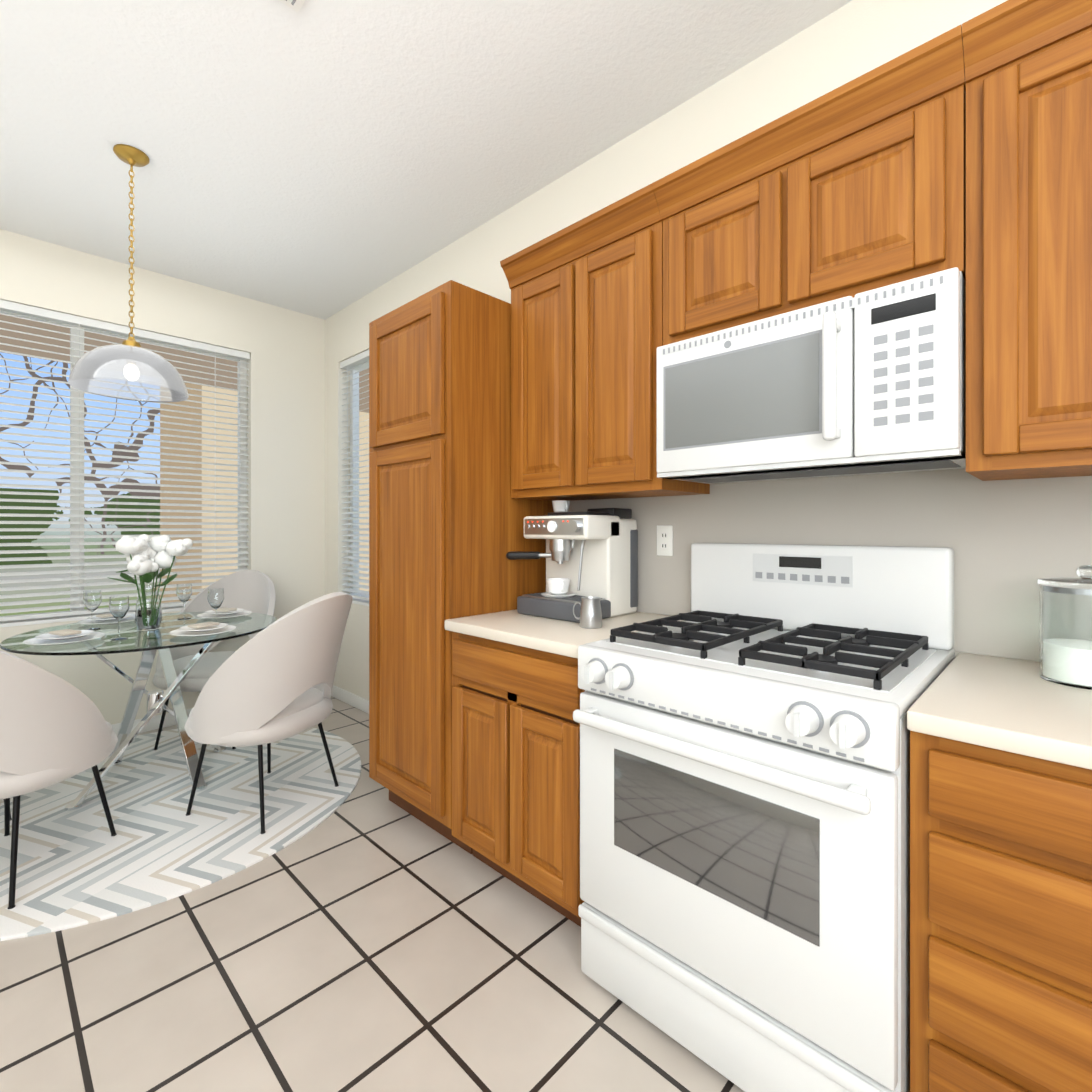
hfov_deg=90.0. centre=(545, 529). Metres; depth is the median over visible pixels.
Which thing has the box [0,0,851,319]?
ceiling
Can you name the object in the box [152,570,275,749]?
dining chair
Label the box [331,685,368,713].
baseboard
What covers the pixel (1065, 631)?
glass canister
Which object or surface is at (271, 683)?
dining chair
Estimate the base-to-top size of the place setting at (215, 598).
0.190 m
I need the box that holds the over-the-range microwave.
[657,267,965,483]
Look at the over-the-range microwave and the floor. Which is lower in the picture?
the floor
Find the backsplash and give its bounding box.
[568,468,1091,661]
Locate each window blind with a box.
[0,299,249,626]
[340,350,368,605]
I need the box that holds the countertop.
[907,653,1091,772]
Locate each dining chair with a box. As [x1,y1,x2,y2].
[0,650,117,908]
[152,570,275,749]
[184,592,352,833]
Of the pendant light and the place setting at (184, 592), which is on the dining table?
the place setting at (184, 592)
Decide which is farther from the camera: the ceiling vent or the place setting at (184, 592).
the place setting at (184, 592)
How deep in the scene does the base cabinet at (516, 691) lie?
1.75 m
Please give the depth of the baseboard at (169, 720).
3.38 m
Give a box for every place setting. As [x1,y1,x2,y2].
[23,596,128,645]
[78,590,134,629]
[169,588,236,636]
[176,583,251,618]
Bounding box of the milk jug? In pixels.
[573,596,601,628]
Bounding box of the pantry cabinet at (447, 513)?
[369,280,553,853]
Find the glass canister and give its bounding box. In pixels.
[1037,565,1091,689]
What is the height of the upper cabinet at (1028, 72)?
0.944 m
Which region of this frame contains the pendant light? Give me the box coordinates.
[68,144,188,402]
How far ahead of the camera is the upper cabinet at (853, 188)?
1.38 m
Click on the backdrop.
(87, 396)
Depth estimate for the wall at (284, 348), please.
3.79 m
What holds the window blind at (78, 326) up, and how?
attached to the wall at (284, 348)
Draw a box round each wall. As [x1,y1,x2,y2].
[0,229,324,724]
[325,0,1035,699]
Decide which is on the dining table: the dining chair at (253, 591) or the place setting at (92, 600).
the place setting at (92, 600)
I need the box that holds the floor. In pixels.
[0,696,744,1091]
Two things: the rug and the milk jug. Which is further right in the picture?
the milk jug
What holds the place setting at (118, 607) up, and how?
on the dining table
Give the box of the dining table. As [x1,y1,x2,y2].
[0,612,276,810]
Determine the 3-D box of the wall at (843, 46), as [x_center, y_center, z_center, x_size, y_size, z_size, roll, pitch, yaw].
[0.708,-0.176,1.963,6.800,2.840,0.150,0,0,44]
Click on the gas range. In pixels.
(744, 911)
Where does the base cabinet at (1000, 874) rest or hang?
on the floor
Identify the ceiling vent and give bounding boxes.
[279,0,304,11]
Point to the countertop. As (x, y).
(993, 704)
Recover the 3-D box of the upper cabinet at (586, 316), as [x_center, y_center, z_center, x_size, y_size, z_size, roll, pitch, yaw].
[0.203,-0.599,2.074,0.710,0.945,0.378,0,0,44]
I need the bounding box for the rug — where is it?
[0,728,360,940]
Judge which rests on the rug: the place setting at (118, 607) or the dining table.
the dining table
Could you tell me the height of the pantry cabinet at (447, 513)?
2.165 m
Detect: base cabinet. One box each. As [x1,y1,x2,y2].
[445,609,683,926]
[910,733,1091,1091]
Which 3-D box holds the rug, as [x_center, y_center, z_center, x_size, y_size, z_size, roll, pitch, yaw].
[-1.846,1.238,2.556,1.860,0.010,1.860,0,0,44]
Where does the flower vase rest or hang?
on the dining table
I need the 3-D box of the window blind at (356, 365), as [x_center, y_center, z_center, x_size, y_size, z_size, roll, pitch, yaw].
[-1.132,-0.351,3.729,0.958,1.748,0.140,0,0,44]
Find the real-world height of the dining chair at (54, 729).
0.961 m
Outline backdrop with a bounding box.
[0,314,368,615]
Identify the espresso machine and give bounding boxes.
[506,500,637,622]
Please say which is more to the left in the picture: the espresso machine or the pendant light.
the pendant light
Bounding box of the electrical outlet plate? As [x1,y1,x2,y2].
[657,525,672,555]
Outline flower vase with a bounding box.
[108,534,192,630]
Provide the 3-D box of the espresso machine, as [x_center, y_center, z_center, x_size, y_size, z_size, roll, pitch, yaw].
[0.100,0.108,2.147,0.385,0.443,0.361,0,0,44]
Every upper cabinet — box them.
[500,183,709,500]
[652,25,965,345]
[962,0,1091,480]
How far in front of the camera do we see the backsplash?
1.51 m
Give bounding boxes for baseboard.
[111,708,191,735]
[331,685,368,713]
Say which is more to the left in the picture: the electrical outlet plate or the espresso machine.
the espresso machine
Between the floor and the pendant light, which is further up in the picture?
the pendant light
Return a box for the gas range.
[573,543,954,1091]

